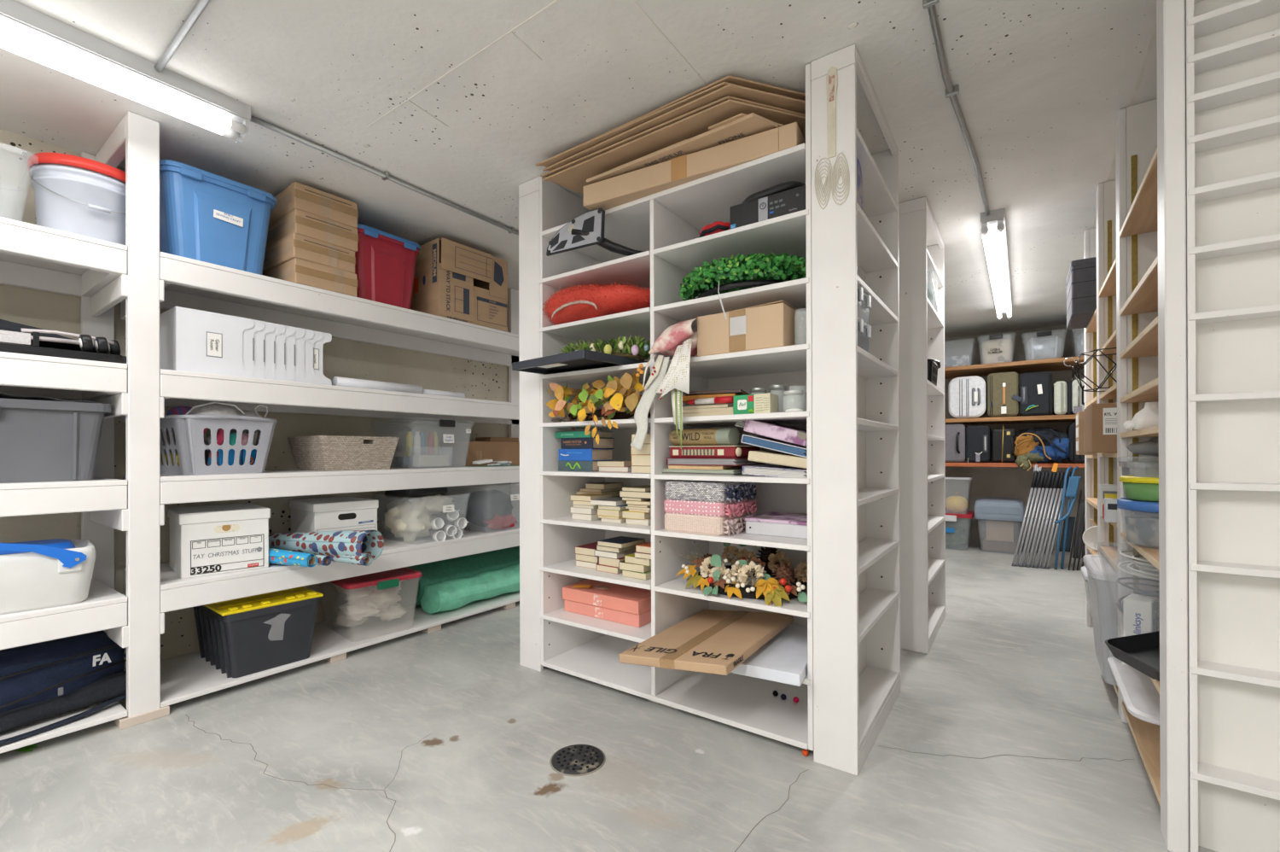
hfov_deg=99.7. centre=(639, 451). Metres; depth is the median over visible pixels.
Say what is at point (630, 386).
garland
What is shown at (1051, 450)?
backpack
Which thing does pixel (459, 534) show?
cup
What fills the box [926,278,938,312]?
plastic bag
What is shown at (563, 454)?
book
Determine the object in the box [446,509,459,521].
cup
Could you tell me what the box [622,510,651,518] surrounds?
book
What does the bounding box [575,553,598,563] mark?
book
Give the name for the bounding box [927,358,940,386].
basket
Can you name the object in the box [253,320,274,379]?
bin
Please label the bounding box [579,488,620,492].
book
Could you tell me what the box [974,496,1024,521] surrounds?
lid
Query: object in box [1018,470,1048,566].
folding chair
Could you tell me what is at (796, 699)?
pompom
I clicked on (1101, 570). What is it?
storage bin
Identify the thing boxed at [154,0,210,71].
conduit
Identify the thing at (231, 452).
packet
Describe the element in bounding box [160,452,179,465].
duster
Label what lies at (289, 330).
bin
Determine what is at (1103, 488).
product box
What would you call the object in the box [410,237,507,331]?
box
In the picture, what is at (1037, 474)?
folding chair
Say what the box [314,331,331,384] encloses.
bin
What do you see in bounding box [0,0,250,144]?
fluorescent light
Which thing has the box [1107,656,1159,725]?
bin
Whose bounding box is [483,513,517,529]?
clothes
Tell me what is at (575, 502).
book
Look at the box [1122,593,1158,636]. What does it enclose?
product box
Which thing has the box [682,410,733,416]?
book
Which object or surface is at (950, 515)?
storage bin
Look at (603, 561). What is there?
book
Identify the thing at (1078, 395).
suitcase
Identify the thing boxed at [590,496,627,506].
book
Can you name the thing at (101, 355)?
tray
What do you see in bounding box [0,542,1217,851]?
floor
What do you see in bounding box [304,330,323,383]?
bin
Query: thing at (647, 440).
book
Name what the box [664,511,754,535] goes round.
fabric bundle
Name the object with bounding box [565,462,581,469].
art
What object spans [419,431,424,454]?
paint bottle
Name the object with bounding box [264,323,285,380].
bin
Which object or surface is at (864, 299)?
case
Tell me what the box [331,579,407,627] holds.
fabric
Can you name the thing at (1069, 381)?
suitcase
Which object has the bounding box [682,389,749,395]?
book
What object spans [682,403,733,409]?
book
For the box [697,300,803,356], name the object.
cardboard box
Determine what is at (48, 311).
wall
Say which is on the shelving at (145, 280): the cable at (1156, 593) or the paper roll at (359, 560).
the paper roll at (359, 560)
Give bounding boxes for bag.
[0,629,126,744]
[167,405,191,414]
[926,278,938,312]
[1073,332,1084,356]
[1123,401,1158,429]
[1126,436,1158,455]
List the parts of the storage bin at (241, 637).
lid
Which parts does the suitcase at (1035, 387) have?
handle panel, handle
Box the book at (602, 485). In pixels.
[585,482,622,489]
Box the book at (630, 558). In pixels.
[624,552,651,565]
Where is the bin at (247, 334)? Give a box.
[242,319,264,378]
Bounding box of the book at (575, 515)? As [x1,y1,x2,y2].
[572,512,601,520]
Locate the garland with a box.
[546,372,650,444]
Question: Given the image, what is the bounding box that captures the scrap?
[15,744,37,751]
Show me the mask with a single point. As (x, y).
(203, 409)
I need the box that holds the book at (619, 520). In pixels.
[601,517,626,523]
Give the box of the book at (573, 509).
[570,506,598,514]
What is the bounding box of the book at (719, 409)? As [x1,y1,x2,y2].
[676,407,733,413]
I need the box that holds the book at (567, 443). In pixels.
[561,436,614,448]
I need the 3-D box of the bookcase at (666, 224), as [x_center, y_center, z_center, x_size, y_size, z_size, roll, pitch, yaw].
[0.183,-0.128,2.336,1.268,2.305,0.471,0,0,35]
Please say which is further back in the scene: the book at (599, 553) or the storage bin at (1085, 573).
the storage bin at (1085, 573)
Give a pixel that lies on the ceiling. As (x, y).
(460, 101)
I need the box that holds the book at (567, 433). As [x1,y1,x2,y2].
[555,430,611,438]
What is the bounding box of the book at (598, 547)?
[596,544,635,552]
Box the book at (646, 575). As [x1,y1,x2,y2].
[622,570,651,580]
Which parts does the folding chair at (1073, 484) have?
seat, backrest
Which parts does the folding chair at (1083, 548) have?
seat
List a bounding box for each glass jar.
[750,387,767,393]
[769,384,786,390]
[783,389,803,395]
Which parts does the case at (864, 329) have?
lid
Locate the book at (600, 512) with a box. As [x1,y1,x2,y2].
[597,508,628,517]
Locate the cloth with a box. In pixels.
[381,494,454,541]
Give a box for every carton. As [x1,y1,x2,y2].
[583,122,804,210]
[618,609,793,674]
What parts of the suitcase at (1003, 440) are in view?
gold rail, handle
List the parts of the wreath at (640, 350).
wreath frame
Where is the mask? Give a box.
[185,401,267,430]
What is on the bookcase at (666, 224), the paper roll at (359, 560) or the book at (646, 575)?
the book at (646, 575)
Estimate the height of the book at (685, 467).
0.016 m
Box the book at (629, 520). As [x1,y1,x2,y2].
[626,517,651,525]
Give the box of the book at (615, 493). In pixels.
[576,490,620,496]
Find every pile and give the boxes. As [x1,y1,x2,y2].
[467,459,519,466]
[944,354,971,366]
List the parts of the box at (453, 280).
printed frame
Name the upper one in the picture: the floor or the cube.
the cube
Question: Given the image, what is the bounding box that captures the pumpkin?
[945,491,968,511]
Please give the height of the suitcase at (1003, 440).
0.360 m
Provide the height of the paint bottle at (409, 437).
0.150 m
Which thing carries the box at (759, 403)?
on the bookcase at (666, 224)
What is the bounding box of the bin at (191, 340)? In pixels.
[159,306,254,378]
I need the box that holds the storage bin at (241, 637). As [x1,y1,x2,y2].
[193,586,323,677]
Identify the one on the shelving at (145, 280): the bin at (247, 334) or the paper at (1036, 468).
the bin at (247, 334)
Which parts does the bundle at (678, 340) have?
flower trim, bead trim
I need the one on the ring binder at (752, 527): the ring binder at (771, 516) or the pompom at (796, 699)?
the ring binder at (771, 516)
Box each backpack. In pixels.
[1014,432,1051,463]
[1015,452,1044,471]
[1016,427,1068,453]
[1028,436,1069,462]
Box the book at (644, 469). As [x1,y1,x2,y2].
[630,465,650,473]
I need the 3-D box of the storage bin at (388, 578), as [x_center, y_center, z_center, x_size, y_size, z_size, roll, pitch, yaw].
[-1.511,0.825,3.015,0.512,0.304,0.397,0,0,42]
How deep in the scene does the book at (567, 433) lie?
2.49 m
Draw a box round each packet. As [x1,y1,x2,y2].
[217,448,234,465]
[238,449,241,465]
[242,448,255,465]
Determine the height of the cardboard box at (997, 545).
0.100 m
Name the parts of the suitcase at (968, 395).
handle mount, handle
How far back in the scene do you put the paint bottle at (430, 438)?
3.32 m
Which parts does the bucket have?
lid, handle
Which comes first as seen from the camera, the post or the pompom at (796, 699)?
the pompom at (796, 699)
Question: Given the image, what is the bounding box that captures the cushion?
[541,281,650,325]
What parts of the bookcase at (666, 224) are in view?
panel, shelf, shelf, shelf, shelf, shelf, shelf, shelf, shelf, shelf, shelf, panel, shelf, shelf, shelf, shelf, shelf, shelf, shelf, shelf, panel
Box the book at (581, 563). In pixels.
[576,559,598,569]
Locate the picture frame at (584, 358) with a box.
[512,349,648,374]
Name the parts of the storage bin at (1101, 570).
lid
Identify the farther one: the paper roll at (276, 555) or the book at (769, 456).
the paper roll at (276, 555)
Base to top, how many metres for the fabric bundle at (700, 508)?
0.059 m
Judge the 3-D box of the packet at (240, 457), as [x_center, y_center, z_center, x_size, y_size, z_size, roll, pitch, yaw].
[-1.817,0.034,2.423,0.019,0.105,0.054,0,0,28]
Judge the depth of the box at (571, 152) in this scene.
2.08 m
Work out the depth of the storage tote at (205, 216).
2.27 m
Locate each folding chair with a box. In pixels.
[1011,470,1041,566]
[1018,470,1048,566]
[1026,471,1056,567]
[1034,471,1064,568]
[1041,471,1071,569]
[1053,465,1080,569]
[1067,488,1085,570]
[1076,516,1085,570]
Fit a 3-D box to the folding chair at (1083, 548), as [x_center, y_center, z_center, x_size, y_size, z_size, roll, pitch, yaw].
[3.854,0.678,4.654,0.259,0.687,0.060,0,0,-28]
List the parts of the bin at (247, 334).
label frame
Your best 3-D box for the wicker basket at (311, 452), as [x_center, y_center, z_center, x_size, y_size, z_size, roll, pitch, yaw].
[-1.617,0.010,2.956,0.382,0.182,0.417,0,0,35]
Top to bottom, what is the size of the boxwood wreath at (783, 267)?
0.252 m
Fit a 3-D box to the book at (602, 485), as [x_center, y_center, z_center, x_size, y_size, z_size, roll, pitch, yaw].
[-0.175,0.169,2.660,0.113,0.026,0.150,0,0,35]
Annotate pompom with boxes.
[772,690,778,696]
[780,692,786,699]
[793,696,798,703]
[802,748,808,756]
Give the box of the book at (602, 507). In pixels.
[598,504,628,510]
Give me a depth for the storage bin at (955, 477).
5.59 m
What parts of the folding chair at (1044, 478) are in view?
seat panel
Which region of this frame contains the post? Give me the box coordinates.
[518,176,543,671]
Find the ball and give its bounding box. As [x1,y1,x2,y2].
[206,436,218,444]
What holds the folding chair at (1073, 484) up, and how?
on the floor
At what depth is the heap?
1.79 m
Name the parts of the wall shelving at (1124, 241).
post, shelf, shelf, upright panel, post, shelf, shelf, shelf, shelf, upright panel, post, shelf, shelf, shelf, shelf, shelf, shelf, shelf, upright panel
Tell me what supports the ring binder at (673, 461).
on the book at (685, 467)
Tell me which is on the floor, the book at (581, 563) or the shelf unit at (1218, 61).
the shelf unit at (1218, 61)
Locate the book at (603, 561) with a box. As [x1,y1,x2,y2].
[598,556,624,567]
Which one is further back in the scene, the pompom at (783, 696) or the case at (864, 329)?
the pompom at (783, 696)
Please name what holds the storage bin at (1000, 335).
on the shelving at (1048, 364)
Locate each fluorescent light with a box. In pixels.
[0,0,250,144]
[980,207,1012,319]
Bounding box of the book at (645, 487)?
[622,484,651,491]
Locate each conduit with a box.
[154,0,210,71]
[250,115,518,235]
[922,0,989,215]
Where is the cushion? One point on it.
(580, 302)
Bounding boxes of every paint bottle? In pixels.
[406,430,413,456]
[413,430,420,454]
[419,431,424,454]
[427,431,434,454]
[432,431,437,454]
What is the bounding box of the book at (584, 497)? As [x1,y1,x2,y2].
[570,493,612,500]
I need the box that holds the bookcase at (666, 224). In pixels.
[538,63,813,750]
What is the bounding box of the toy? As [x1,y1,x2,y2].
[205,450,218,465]
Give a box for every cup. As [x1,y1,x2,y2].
[430,517,446,529]
[432,530,448,541]
[443,523,458,535]
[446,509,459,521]
[449,528,464,538]
[453,517,468,528]
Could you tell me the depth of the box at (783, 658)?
1.84 m
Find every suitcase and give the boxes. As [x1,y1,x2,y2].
[944,423,966,461]
[948,375,987,418]
[965,424,991,462]
[987,371,1022,417]
[991,425,1016,462]
[1019,371,1052,416]
[1053,380,1067,414]
[1065,379,1071,414]
[1066,422,1084,462]
[1070,378,1084,414]
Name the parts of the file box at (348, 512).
lid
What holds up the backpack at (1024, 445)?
on the shelving at (1048, 364)
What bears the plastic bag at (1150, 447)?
on the storage bin at (1129, 468)
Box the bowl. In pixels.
[1082,525,1097,550]
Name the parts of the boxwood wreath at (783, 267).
wreath frame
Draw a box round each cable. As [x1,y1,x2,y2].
[1116,576,1159,623]
[1117,549,1159,580]
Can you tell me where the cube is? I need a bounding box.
[1065,256,1096,329]
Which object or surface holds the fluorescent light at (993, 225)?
attached to the ceiling
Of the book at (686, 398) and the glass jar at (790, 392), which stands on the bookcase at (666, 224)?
the glass jar at (790, 392)
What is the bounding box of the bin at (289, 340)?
[285,326,304,382]
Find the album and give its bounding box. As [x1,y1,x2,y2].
[669,445,760,457]
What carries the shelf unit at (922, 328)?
on the floor
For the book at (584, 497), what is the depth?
2.50 m
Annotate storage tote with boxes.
[0,391,111,482]
[159,159,276,274]
[354,223,420,308]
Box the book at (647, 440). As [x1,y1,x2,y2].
[631,433,650,443]
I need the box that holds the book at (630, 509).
[628,508,651,512]
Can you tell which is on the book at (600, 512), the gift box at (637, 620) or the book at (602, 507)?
the book at (602, 507)
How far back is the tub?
1.70 m
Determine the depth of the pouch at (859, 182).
1.84 m
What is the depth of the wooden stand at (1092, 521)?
2.98 m
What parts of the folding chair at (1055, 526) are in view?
seat panel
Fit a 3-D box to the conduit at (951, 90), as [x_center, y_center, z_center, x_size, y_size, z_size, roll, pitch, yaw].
[0.840,-1.276,1.535,0.059,0.028,3.416,0,0,36]
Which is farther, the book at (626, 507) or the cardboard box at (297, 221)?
the cardboard box at (297, 221)
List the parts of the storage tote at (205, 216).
lid, moulded panel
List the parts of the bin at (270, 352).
label frame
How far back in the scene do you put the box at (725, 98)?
2.00 m
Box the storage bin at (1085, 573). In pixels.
[1081,565,1094,614]
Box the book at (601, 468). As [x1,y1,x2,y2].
[599,465,630,471]
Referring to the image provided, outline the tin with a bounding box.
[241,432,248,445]
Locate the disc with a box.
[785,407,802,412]
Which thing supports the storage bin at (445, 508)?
on the shelving at (145, 280)
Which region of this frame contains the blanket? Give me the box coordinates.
[981,338,1012,364]
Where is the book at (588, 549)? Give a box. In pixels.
[574,541,597,556]
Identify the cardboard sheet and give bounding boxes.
[986,519,1013,541]
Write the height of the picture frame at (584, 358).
0.033 m
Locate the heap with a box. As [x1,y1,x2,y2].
[1116,597,1159,631]
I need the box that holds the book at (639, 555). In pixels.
[634,552,651,559]
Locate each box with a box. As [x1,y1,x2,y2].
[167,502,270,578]
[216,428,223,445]
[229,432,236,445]
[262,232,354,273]
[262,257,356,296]
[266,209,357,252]
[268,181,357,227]
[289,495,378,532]
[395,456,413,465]
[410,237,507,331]
[413,454,448,465]
[439,436,519,466]
[494,261,504,285]
[535,81,747,167]
[540,95,805,176]
[541,98,805,194]
[542,83,805,170]
[562,579,651,614]
[564,599,651,627]
[571,75,805,148]
[586,112,783,183]
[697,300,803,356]
[729,185,805,228]
[730,623,807,686]
[733,393,778,414]
[983,536,1016,552]
[1076,411,1097,454]
[1083,402,1117,452]
[1091,587,1098,607]
[1099,483,1117,515]
[1102,503,1104,518]
[1104,493,1117,498]
[1104,497,1117,522]
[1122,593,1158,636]
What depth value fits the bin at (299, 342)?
2.56 m
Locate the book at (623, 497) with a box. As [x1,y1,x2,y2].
[622,496,651,500]
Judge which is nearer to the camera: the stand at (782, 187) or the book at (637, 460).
the stand at (782, 187)
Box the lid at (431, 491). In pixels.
[384,486,448,498]
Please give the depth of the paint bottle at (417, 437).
3.24 m
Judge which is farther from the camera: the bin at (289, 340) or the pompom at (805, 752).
the bin at (289, 340)
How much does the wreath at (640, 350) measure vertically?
0.100 m
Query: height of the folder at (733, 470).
0.010 m
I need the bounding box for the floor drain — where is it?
[549,744,605,775]
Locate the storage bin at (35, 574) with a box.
[0,538,95,614]
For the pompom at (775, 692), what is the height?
0.025 m
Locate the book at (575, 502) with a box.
[572,500,597,506]
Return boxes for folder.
[662,471,743,475]
[663,468,742,472]
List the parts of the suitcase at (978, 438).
handle, handle panel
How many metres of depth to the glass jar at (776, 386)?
1.98 m
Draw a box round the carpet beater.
[814,65,849,209]
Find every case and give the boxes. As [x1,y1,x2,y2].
[857,285,871,324]
[857,316,871,352]
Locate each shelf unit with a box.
[810,43,900,775]
[898,196,945,653]
[1156,0,1279,851]
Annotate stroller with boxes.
[0,319,126,363]
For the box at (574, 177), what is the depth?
2.03 m
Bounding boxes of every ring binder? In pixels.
[666,457,765,465]
[736,419,806,446]
[740,434,806,457]
[742,464,806,477]
[744,511,807,525]
[745,520,807,539]
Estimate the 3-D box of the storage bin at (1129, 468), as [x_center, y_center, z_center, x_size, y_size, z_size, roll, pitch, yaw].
[1.866,0.159,1.808,0.382,0.284,0.262,0,0,35]
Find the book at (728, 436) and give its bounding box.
[669,427,739,445]
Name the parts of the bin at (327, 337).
label frame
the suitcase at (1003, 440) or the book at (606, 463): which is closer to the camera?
the book at (606, 463)
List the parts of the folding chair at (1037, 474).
seat panel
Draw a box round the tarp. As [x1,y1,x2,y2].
[420,564,519,613]
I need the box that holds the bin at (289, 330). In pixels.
[274,325,295,381]
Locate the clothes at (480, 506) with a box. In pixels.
[459,488,513,526]
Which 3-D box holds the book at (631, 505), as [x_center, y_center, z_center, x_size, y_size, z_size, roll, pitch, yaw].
[0.038,0.232,2.367,0.104,0.011,0.173,0,0,35]
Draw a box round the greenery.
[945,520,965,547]
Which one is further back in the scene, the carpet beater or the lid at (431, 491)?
the lid at (431, 491)
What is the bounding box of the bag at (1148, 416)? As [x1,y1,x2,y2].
[1123,401,1158,429]
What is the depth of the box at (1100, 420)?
2.24 m
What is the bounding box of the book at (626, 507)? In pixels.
[625,506,651,510]
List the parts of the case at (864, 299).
lid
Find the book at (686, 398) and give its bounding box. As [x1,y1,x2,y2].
[682,393,738,404]
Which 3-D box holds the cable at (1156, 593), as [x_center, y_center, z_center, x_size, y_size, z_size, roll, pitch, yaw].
[1.791,0.504,1.795,0.313,0.112,0.332,0,0,35]
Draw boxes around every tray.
[0,342,126,363]
[1105,630,1159,680]
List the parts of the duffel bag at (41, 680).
zip pull, panel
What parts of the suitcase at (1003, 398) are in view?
handle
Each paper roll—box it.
[268,529,383,560]
[268,547,318,566]
[316,554,331,565]
[321,552,372,565]
[331,376,422,393]
[421,389,465,397]
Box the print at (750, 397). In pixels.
[748,395,753,401]
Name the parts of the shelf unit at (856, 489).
trim, panel, panel, trim, shelf, shelf, shelf, shelf, shelf, shelf, shelf, shelf, shelf, panel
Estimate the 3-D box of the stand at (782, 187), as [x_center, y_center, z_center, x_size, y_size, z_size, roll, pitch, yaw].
[0.483,-0.922,1.962,0.235,0.070,0.164,0,0,29]
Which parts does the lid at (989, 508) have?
moulded panel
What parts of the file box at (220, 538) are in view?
lid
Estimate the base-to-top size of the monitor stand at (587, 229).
0.192 m
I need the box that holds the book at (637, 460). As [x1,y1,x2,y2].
[631,454,650,465]
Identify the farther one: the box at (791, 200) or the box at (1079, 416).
the box at (1079, 416)
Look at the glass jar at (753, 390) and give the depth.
2.02 m
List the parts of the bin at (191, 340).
plate, label frame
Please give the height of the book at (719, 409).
0.014 m
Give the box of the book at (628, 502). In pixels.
[626,500,651,505]
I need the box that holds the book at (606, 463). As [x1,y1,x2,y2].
[597,460,631,466]
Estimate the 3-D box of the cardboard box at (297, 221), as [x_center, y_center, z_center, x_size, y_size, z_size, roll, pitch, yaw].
[-1.658,-1.067,2.724,0.372,0.116,0.288,0,0,36]
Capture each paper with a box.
[1034,464,1041,471]
[1051,463,1058,471]
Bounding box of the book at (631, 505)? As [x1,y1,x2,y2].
[627,504,651,507]
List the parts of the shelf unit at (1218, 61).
post, panel, shelf, shelf, shelf, shelf, shelf, shelf, shelf, shelf, shelf, shelf, shelf, shelf, shelf, panel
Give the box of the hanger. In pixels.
[1063,356,1084,366]
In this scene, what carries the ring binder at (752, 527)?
on the bookcase at (666, 224)
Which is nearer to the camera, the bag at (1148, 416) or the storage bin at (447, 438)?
the bag at (1148, 416)
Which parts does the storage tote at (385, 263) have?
moulded panel, lid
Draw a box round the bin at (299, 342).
[295,328,314,383]
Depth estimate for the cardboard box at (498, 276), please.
3.45 m
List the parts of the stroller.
frame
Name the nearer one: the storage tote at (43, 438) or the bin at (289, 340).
the storage tote at (43, 438)
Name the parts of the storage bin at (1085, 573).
lid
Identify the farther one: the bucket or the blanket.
the blanket
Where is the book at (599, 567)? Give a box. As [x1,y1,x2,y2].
[596,564,622,574]
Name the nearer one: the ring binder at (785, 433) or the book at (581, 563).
the ring binder at (785, 433)
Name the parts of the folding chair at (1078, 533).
seat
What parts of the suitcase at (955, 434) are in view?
handle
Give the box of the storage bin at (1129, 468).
[1118,460,1158,532]
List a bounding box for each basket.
[159,414,277,474]
[287,435,399,471]
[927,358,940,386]
[1071,347,1117,391]
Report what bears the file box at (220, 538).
on the shelving at (145, 280)
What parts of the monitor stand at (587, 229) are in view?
plate, arm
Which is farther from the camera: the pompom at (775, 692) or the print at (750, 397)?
the pompom at (775, 692)
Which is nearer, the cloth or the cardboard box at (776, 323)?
the cardboard box at (776, 323)
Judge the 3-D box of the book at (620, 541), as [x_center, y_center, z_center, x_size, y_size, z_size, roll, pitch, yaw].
[-0.085,0.410,2.443,0.138,0.020,0.171,0,0,37]
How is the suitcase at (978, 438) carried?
on the shelving at (1048, 364)
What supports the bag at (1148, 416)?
on the wall shelving at (1124, 241)
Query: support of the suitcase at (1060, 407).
on the shelving at (1048, 364)
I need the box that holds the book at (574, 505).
[573,504,598,508]
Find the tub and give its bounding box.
[1117,475,1158,546]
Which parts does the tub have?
lid, round tub, lid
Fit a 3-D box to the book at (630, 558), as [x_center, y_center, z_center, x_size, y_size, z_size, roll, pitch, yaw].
[0.041,0.460,2.342,0.130,0.028,0.179,0,0,38]
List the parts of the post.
trim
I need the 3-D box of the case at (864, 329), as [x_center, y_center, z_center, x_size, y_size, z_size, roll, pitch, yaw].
[0.716,-0.390,1.865,0.126,0.104,0.185,0,0,35]
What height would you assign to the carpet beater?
0.453 m
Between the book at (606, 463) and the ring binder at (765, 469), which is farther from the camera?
the book at (606, 463)
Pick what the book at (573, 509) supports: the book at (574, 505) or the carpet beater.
the book at (574, 505)
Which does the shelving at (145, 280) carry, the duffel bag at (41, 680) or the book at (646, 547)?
the duffel bag at (41, 680)
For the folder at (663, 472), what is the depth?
2.08 m
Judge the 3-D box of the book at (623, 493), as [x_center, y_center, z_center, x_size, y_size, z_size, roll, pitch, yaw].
[0.031,0.184,2.362,0.168,0.026,0.173,0,0,35]
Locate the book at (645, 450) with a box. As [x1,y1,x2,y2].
[630,443,650,454]
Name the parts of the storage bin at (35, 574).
lid, handle, handle mount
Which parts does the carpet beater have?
handle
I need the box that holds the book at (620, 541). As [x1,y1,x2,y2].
[597,535,644,547]
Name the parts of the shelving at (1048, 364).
shelf, shelf, shelf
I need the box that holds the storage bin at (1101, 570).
[1082,554,1117,686]
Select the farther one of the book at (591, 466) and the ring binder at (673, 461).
the book at (591, 466)
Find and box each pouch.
[698,221,730,238]
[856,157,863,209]
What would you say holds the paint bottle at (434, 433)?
in the box at (400, 461)
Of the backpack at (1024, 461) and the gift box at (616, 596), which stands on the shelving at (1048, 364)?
the backpack at (1024, 461)
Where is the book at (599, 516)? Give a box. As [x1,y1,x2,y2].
[598,515,623,519]
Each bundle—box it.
[630,317,698,450]
[663,498,756,517]
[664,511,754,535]
[665,479,756,502]
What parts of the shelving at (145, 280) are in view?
rail, rail, shelf, shelf, shelf, shelf, rail, rail, rail, rail, shelf, post, cross rail, cross rail, rail, rail, post, shelf, shelf, shelf, shelf, shelf, rail, rail, rail, rail, rail, rail, post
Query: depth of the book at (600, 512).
2.38 m
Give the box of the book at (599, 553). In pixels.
[594,548,635,558]
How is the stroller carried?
on the shelving at (145, 280)
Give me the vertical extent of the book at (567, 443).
0.050 m
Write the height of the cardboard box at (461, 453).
0.200 m
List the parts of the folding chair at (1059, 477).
seat panel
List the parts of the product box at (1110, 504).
printed panel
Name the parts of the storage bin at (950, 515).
lid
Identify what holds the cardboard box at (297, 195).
on the cardboard box at (297, 221)
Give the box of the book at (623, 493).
[620,490,651,498]
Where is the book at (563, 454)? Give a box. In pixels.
[558,448,613,460]
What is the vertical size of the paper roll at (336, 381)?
0.053 m
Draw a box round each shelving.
[0,110,519,753]
[944,355,1084,467]
[1083,98,1160,806]
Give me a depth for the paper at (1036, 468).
4.89 m
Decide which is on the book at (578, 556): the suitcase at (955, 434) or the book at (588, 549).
the book at (588, 549)
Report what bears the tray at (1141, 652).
on the wall shelving at (1124, 241)
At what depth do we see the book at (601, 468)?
2.39 m
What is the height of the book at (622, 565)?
0.032 m
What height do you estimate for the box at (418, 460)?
0.120 m
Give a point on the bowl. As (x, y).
(1090, 535)
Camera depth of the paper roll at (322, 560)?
2.42 m
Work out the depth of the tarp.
3.35 m
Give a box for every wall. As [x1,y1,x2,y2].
[0,128,508,669]
[944,324,1085,552]
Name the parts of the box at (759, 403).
green panel, cream panel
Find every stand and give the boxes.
[546,207,645,255]
[741,180,805,203]
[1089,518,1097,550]
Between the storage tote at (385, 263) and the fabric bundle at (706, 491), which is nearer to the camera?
the fabric bundle at (706, 491)
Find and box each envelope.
[572,583,591,587]
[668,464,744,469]
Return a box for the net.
[396,545,519,607]
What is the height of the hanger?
0.054 m
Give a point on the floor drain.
(575, 759)
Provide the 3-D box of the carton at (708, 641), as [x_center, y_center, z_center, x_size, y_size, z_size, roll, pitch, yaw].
[0.275,0.697,2.035,0.411,0.076,0.646,0,0,34]
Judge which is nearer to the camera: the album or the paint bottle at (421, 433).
the album
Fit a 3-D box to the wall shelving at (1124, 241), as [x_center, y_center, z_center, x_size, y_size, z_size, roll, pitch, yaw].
[2.226,-0.137,2.191,0.500,2.308,2.150,0,0,35]
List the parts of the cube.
lid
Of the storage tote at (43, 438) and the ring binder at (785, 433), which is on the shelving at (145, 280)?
the storage tote at (43, 438)
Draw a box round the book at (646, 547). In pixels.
[635,541,651,553]
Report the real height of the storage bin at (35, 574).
0.243 m
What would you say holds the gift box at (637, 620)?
on the bookcase at (666, 224)
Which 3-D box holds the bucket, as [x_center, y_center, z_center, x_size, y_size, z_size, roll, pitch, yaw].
[-2.112,-0.918,2.072,0.329,0.296,0.316,0,0,35]
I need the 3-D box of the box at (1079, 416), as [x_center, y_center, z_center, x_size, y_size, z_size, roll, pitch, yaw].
[2.421,-0.092,2.696,0.371,0.220,0.201,0,0,35]
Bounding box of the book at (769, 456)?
[747,450,806,468]
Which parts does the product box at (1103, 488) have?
printed panel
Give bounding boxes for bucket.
[27,151,125,244]
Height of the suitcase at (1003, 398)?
0.428 m
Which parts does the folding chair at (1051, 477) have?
seat panel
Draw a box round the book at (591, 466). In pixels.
[558,459,613,471]
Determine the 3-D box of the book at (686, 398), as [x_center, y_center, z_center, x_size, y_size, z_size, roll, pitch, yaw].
[0.289,-0.210,2.188,0.240,0.020,0.193,0,0,23]
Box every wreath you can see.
[558,334,650,360]
[676,541,807,605]
[679,251,806,319]
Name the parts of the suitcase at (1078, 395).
handle panel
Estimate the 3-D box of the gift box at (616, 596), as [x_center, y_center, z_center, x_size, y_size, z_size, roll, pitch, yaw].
[-0.105,0.670,2.547,0.444,0.057,0.291,0,0,35]
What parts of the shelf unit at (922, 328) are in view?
trim, panel, shelf, trim, shelf, shelf, panel, shelf, shelf, shelf, shelf, shelf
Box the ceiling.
[0,0,1157,337]
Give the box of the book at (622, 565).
[618,559,651,572]
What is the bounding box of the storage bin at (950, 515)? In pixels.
[945,509,974,532]

